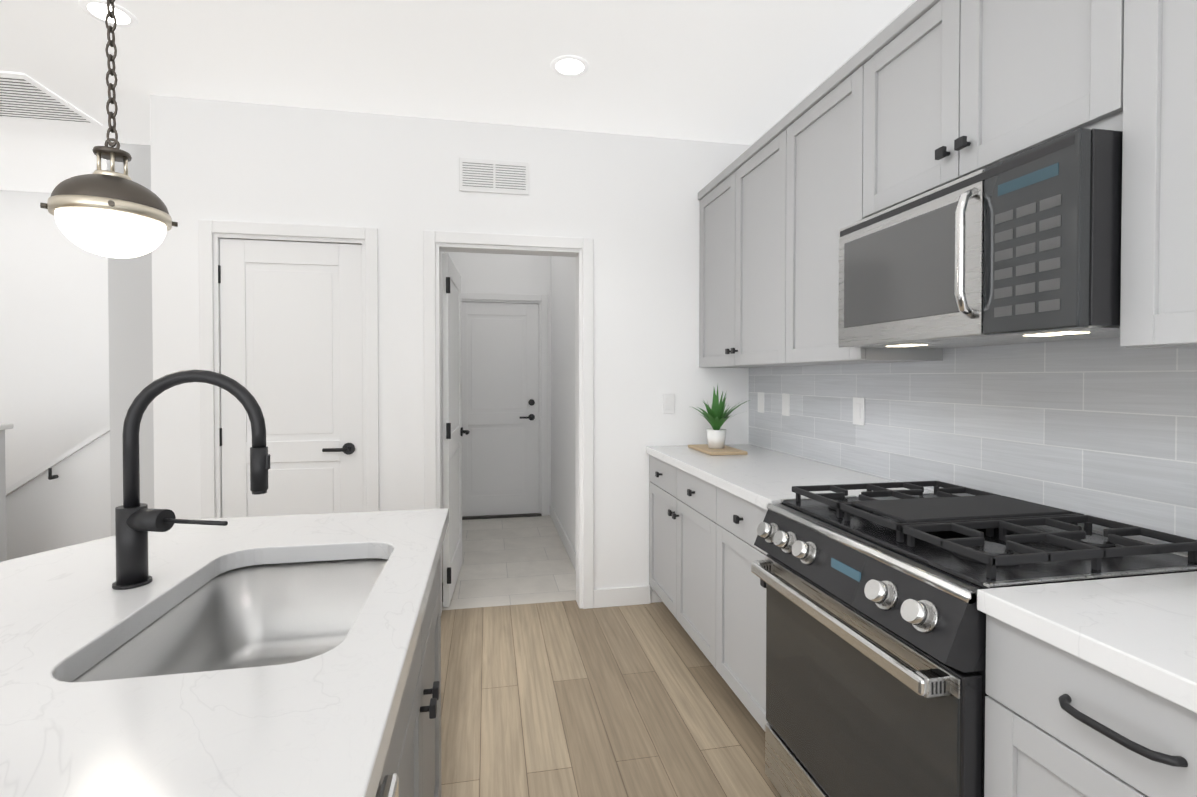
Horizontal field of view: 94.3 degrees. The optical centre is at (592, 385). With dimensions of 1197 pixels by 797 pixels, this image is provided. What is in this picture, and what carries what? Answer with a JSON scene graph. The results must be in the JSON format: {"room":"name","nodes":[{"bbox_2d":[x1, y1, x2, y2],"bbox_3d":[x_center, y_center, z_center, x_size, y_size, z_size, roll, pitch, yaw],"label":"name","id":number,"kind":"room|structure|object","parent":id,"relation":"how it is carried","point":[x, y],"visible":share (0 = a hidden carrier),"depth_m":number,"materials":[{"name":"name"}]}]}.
{"room":"kitchen","nodes":[
{"label":"kitchen","id":0,"kind":"room"},
{"bbox_2d":[0,423,12,561],"bbox_3d":[-3.610,0.742,2.911,0.880,1.060,0.160,0,1,-11],"label":"wall","id":1,"kind":"structure","parent":0,"point":[3,546],"depth_m":2.98,"materials":[{"name":"white paint"}]},
{"bbox_2d":[0,190,109,488],"bbox_3d":[-4.882,-0.093,4.078,3.870,2.700,0.100,0,1,-11],"label":"wall","id":2,"kind":"structure","parent":0,"point":[54,360],"depth_m":4.17,"materials":[{"name":"white paint"}]},
{"bbox_2d":[6,431,110,559],"bbox_3d":[-3.309,0.664,3.522,1.150,1.200,0.100,0,1,-11],"label":"wall","id":3,"kind":"structure","parent":0,"point":[70,505],"depth_m":3.47,"materials":[{"name":"white paint"}]},
{"bbox_2d":[6,424,109,495],"bbox_3d":[-3.303,0.447,3.488,1.150,0.835,0.213,0,1,-11],"label":"handrail","id":4,"kind":"object","parent":3,"relation":"attached to","point":[56,461],"depth_m":3.44,"materials":[{"name":"white wood"}]},
{"bbox_2d":[107,143,130,535],"bbox_3d":[-2.918,-0.090,3.840,0.100,2.700,1.100,0,1,-11],"label":"wall","id":5,"kind":"structure","parent":0,"point":[130,330],"depth_m":3.30,"materials":[{"name":"white paint"}]},
{"bbox_2d":[127,144,153,508],"bbox_3d":[-2.481,-0.085,3.415,0.560,2.700,0.100,0,1,-11],"label":"wall","id":6,"kind":"structure","parent":0,"point":[139,269],"depth_m":3.32,"materials":[{"name":"white paint"}]},
{"bbox_2d":[441,252,448,508],"bbox_3d":[-1.204,-0.094,4.140,0.120,2.700,2.150,0,1,-11],"label":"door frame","id":7,"kind":"structure","parent":0,"point":[441,252],"depth_m":4.61,"materials":[{"name":"white paint"}]},
{"bbox_2d":[150,95,750,607],"bbox_3d":[-0.624,-0.080,3.095,3.170,2.700,0.120,0,1,-11],"label":"wall","id":8,"kind":"structure","parent":0,"point":[628,205],"depth_m":2.98,"materials":[{"name":"white paint"}]},
{"bbox_2d":[198,220,378,518],"bbox_3d":[-1.556,0.224,2.914,0.844,2.097,0.136,0,1,-11],"label":"door frame","id":9,"kind":"structure","parent":8,"relation":"attached to","point":[209,341],"depth_m":2.81,"materials":[{"name":"white wood"}]},
{"bbox_2d":[218,239,362,517],"bbox_3d":[-1.558,0.262,2.893,0.690,2.005,0.158,0,1,-11],"label":"pantry door","id":10,"kind":"structure","parent":8,"relation":"in","point":[291,338],"depth_m":2.88,"materials":[{"name":"white wood"}]},
{"bbox_2d":[442,253,469,606],"bbox_3d":[-0.869,0.254,3.517,0.160,2.005,0.771,0,1,-11],"label":"hall door","id":11,"kind":"structure","parent":8,"relation":"in","point":[453,431],"depth_m":3.32,"materials":[{"name":"white wood"}]},
{"bbox_2d":[459,157,528,194],"bbox_3d":[-0.535,-1.140,3.031,0.375,0.180,0.010,0,1,-11],"label":"air vent","id":12,"kind":"object","parent":8,"relation":"in","point":[493,176],"visible":1,"depth_m":3.03,"materials":[{"name":"white metal"}]},
{"bbox_2d":[423,230,593,612],"bbox_3d":[-0.462,0.221,3.130,0.924,2.097,0.152,0,1,-11],"label":"door frame","id":13,"kind":"structure","parent":8,"relation":"attached to","point":[581,250],"depth_m":3.10,"materials":[{"name":"white wood"}]},
{"bbox_2d":[594,585,650,607],"bbox_3d":[0.171,1.216,3.195,0.338,0.105,0.014,0,1,-11],"label":"baseboard","id":14,"kind":"structure","parent":8,"relation":"attached to","point":[621,596],"depth_m":3.19,"materials":[{"name":"white wood"}]},
{"bbox_2d":[663,394,674,413],"bbox_3d":[0.444,0.108,3.235,0.072,0.116,0.008,0,1,-11],"label":"switch plate","id":15,"kind":"object","parent":8,"relation":"attached to","point":[668,403],"visible":1,"depth_m":3.23,"materials":[{"name":"white plastic"}]},
{"bbox_2d":[0,0,913,192],"bbox_3d":[-2.294,-1.436,0.480,7.620,0.080,8.900,0,1,-11],"label":"ceiling","id":16,"kind":"structure","parent":0,"point":[747,72],"depth_m":2.43,"materials":[{"name":"white paint"}]},
{"bbox_2d":[0,71,102,125],"bbox_3d":[-2.886,-1.421,2.745,0.500,0.009,0.530,0,1,-11],"label":"ceiling vent","id":17,"kind":"object","parent":16,"relation":"in","point":[24,97],"visible":0.98,"depth_m":2.80,"materials":[{"name":"white metal"}]},
{"bbox_2d":[79,0,137,27],"bbox_3d":[-1.840,-1.415,2.114,0.170,0.004,0.170,0,1,-11],"label":"recessed light","id":18,"kind":"object","parent":16,"relation":"in","point":[97,10],"visible":0.92,"depth_m":2.11,"materials":[{"name":"white plastic"}]},
{"bbox_2d":[40,0,177,257],"bbox_3d":[-1.150,-0.857,1.326,0.226,1.099,0.226,0,1,-11],"label":"pendant light","id":19,"kind":"object","parent":16,"relation":"hanging from","point":[111,213],"visible":1,"depth_m":1.28,"materials":[{"name":"silver metal"}]},
{"bbox_2d":[551,55,588,76],"bbox_3d":[-0.101,-1.420,2.475,0.170,0.004,0.170,0,1,-11],"label":"recessed light","id":20,"kind":"object","parent":16,"relation":"in","point":[569,66],"visible":1,"depth_m":2.47,"materials":[{"name":"white plastic"}]},
{"bbox_2d":[449,252,548,514],"bbox_3d":[-0.879,-0.109,5.245,0.930,2.700,0.100,0,1,-11],"label":"wall","id":21,"kind":"structure","parent":0,"point":[479,272],"depth_m":5.19,"materials":[{"name":"white paint"}]},
{"bbox_2d":[461,302,538,515],"bbox_3d":[-0.901,0.231,5.227,0.790,2.005,0.158,0,1,-11],"label":"door","id":22,"kind":"structure","parent":21,"relation":"in","point":[500,405],"depth_m":5.22,"materials":[{"name":"white wood"}]},
{"bbox_2d":[462,513,541,519],"bbox_3d":[-0.889,1.231,5.205,0.820,0.022,0.050,0,1,-11],"label":"threshold","id":23,"kind":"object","parent":21,"relation":"attached to","point":[500,516],"depth_m":5.20,"materials":[{"name":"grey metal"}]},
{"bbox_2d":[461,292,547,515],"bbox_3d":[-0.898,0.193,5.238,0.944,2.097,0.116,0,1,-11],"label":"door frame","id":24,"kind":"structure","parent":21,"relation":"attached to","point":[541,301],"depth_m":5.26,"materials":[{"name":"white wood"}]},
{"bbox_2d":[549,256,575,551],"bbox_3d":[-0.172,-0.097,4.336,0.120,2.700,2.150,0,1,-11],"label":"wall","id":25,"kind":"structure","parent":0,"point":[553,278],"depth_m":4.45,"materials":[{"name":"white paint"}]},
{"bbox_2d":[550,504,575,570],"bbox_3d":[-0.216,1.201,4.330,0.014,0.105,1.980,0,1,-11],"label":"baseboard","id":26,"kind":"structure","parent":25,"relation":"attached to","point":[567,544],"depth_m":4.30,"materials":[{"name":"white wood"}]},
{"bbox_2d":[441,515,781,796],"bbox_3d":[-2.294,1.329,0.517,7.620,0.050,8.900,0,1,-11],"label":"floor","id":27,"kind":"structure","parent":0,"point":[561,699],"depth_m":2.30,"materials":[{"name":"brown wood"}]},
{"bbox_2d":[379,553,440,796],"bbox_3d":[-0.367,0.878,-0.391,0.676,0.874,4.010,0,1,-11],"label":"base cabinet","id":28,"kind":"object","parent":27,"relation":"on","point":[413,759],"visible":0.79,"depth_m":1.15,"materials":[{"name":"grey wood"}]},
{"bbox_2d":[0,508,448,796],"bbox_3d":[-0.768,0.422,-0.468,1.455,0.040,4.120,0,1,-11],"label":"countertop","id":29,"kind":"structure","parent":28,"relation":"on","point":[322,725],"depth_m":0.72,"materials":[{"name":"white stone"}]},
{"bbox_2d":[112,370,269,589],"bbox_3d":[-0.775,0.176,1.063,0.273,0.412,0.103,0,1,-11],"label":"faucet","id":30,"kind":"object","parent":29,"relation":"on","point":[136,520],"visible":1,"depth_m":1.06,"materials":[{"name":"black metal"}]},
{"bbox_2d":[72,558,387,681],"bbox_3d":[-0.603,0.588,1.037,0.424,0.330,0.634,0,1,-11],"label":"undermount sink","id":31,"kind":"object","parent":29,"relation":"in","point":[263,615],"visible":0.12,"depth_m":1.29,"materials":[{"name":"silver metal"}]},
{"bbox_2d":[375,773,398,796],"bbox_3d":[-0.489,0.866,0.358,0.616,0.856,0.607,0,1,-11],"label":"dishwasher","id":32,"kind":"object","parent":28,"relation":"in","point":[388,786],"visible":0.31,"depth_m":0.66,"materials":[{"name":"silver metal"}]},
{"bbox_2d":[649,455,704,654],"bbox_3d":[0.726,0.837,2.781,0.619,0.874,1.021,0,1,-11],"label":"base cabinet","id":33,"kind":"object","parent":27,"relation":"on","point":[676,496],"depth_m":2.71,"materials":[{"name":"grey wood"}]},
{"bbox_2d":[705,481,767,730],"bbox_3d":[0.850,0.845,2.130,0.619,0.874,0.540,0,1,-11],"label":"base cabinet","id":34,"kind":"object","parent":27,"relation":"on","point":[735,597],"depth_m":2.11,"materials":[{"name":"grey wood"}]},
{"bbox_2d":[751,481,1196,796],"bbox_3d":[0.919,0.797,1.477,0.726,0.948,0.758,0,1,-11],"label":"gas range","id":35,"kind":"object","parent":27,"relation":"on","point":[875,650],"visible":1,"depth_m":1.30,"materials":[{"name":"black metal"}]},
{"bbox_2d":[984,614,1196,796],"bbox_3d":[1.134,0.865,0.633,0.619,0.874,0.973,0,1,-11],"label":"base cabinet","id":36,"kind":"object","parent":27,"relation":"on","point":[1060,722],"depth_m":0.89,"materials":[{"name":"grey wood"}]},
{"bbox_2d":[646,444,1196,712],"bbox_3d":[1.128,0.408,0.609,0.638,0.040,5.428,0,1,-11],"label":"countertop","id":37,"kind":"structure","parent":36,"relation":"on","point":[1140,631],"depth_m":0.98,"materials":[{"name":"white stone"}]},
{"bbox_2d":[688,444,747,455],"bbox_3d":[0.671,0.348,3.011,0.200,0.016,0.340,0,1,-11],"label":"cutting board","id":38,"kind":"object","parent":37,"relation":"on","point":[725,450],"visible":0.77,"depth_m":2.90,"materials":[{"name":"beige wood"}]},
{"bbox_2d":[689,386,752,448],"bbox_3d":[0.702,0.163,3.045,0.371,0.351,0.337,0,1,-11],"label":"potted plant","id":39,"kind":"object","parent":38,"relation":"on","point":[716,416],"visible":1,"depth_m":2.97,"materials":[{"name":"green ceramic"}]},
{"bbox_2d":[751,0,916,145],"bbox_3d":[1.400,-0.056,1.200,0.100,2.700,8.900,0,1,-11],"label":"wall","id":40,"kind":"structure","parent":0,"point":[914,1],"depth_m":2.45,"materials":[{"name":"white paint"}]},
{"bbox_2d":[698,126,773,367],"bbox_3d":[0.876,-0.609,2.791,0.314,1.024,1.020,0,1,-11],"label":"upper cabinet","id":41,"kind":"object","parent":40,"relation":"attached to","point":[736,242],"depth_m":2.74,"materials":[{"name":"grey wood"}]},
{"bbox_2d":[774,39,942,366],"bbox_3d":[1.005,-0.600,2.111,0.314,1.024,0.600,0,1,-11],"label":"upper cabinet","id":42,"kind":"object","parent":40,"relation":"attached to","point":[824,146],"depth_m":2.09,"materials":[{"name":"grey wood"}]},
{"bbox_2d":[748,337,1196,552],"bbox_3d":[1.456,0.147,0.618,0.008,0.590,5.530,0,1,-11],"label":"tile backsplash","id":43,"kind":"structure","parent":40,"relation":"attached to","point":[1104,428],"depth_m":1.63,"materials":[{"name":"grey tile"}]},
{"bbox_2d":[758,392,763,412],"bbox_3d":[0.962,0.099,3.175,0.008,0.116,0.072,0,1,-11],"label":"switch plate","id":44,"kind":"object","parent":43,"relation":"attached to","point":[760,402],"visible":1,"depth_m":3.16,"materials":[{"name":"white plastic"}]},
{"bbox_2d":[782,393,789,415],"bbox_3d":[1.013,0.102,2.910,0.008,0.116,0.072,0,1,-11],"label":"switch plate","id":45,"kind":"object","parent":43,"relation":"attached to","point":[785,404],"visible":1,"depth_m":2.90,"materials":[{"name":"white plastic"}]},
{"bbox_2d":[853,397,864,425],"bbox_3d":[1.121,0.110,2.340,0.008,0.116,0.072,0,1,-11],"label":"switch plate","id":46,"kind":"object","parent":43,"relation":"attached to","point":[858,410],"visible":1,"depth_m":2.33,"materials":[{"name":"white plastic"}]},
{"bbox_2d":[874,0,1125,213],"bbox_3d":[1.122,-0.807,1.494,0.314,0.593,0.769,0,1,-11],"label":"upper cabinet","id":47,"kind":"object","parent":40,"relation":"attached to","point":[917,98],"depth_m":1.40,"materials":[{"name":"grey wood"}]},
{"bbox_2d":[838,128,1122,348],"bbox_3d":[1.052,-0.314,1.488,0.456,0.392,0.756,0,1,-11],"label":"microwave","id":48,"kind":"object","parent":47,"relation":"attached to","point":[1023,247],"visible":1,"depth_m":1.26,"materials":[{"name":"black metal"}]},
{"bbox_2d":[1120,0,1196,348],"bbox_3d":[1.289,-0.580,0.619,0.314,1.024,1.138,0,1,-11],"label":"upper cabinet","id":49,"kind":"object","parent":40,"relation":"attached to","point":[1158,299],"depth_m":1.03,"materials":[{"name":"grey wood"}]}
]}

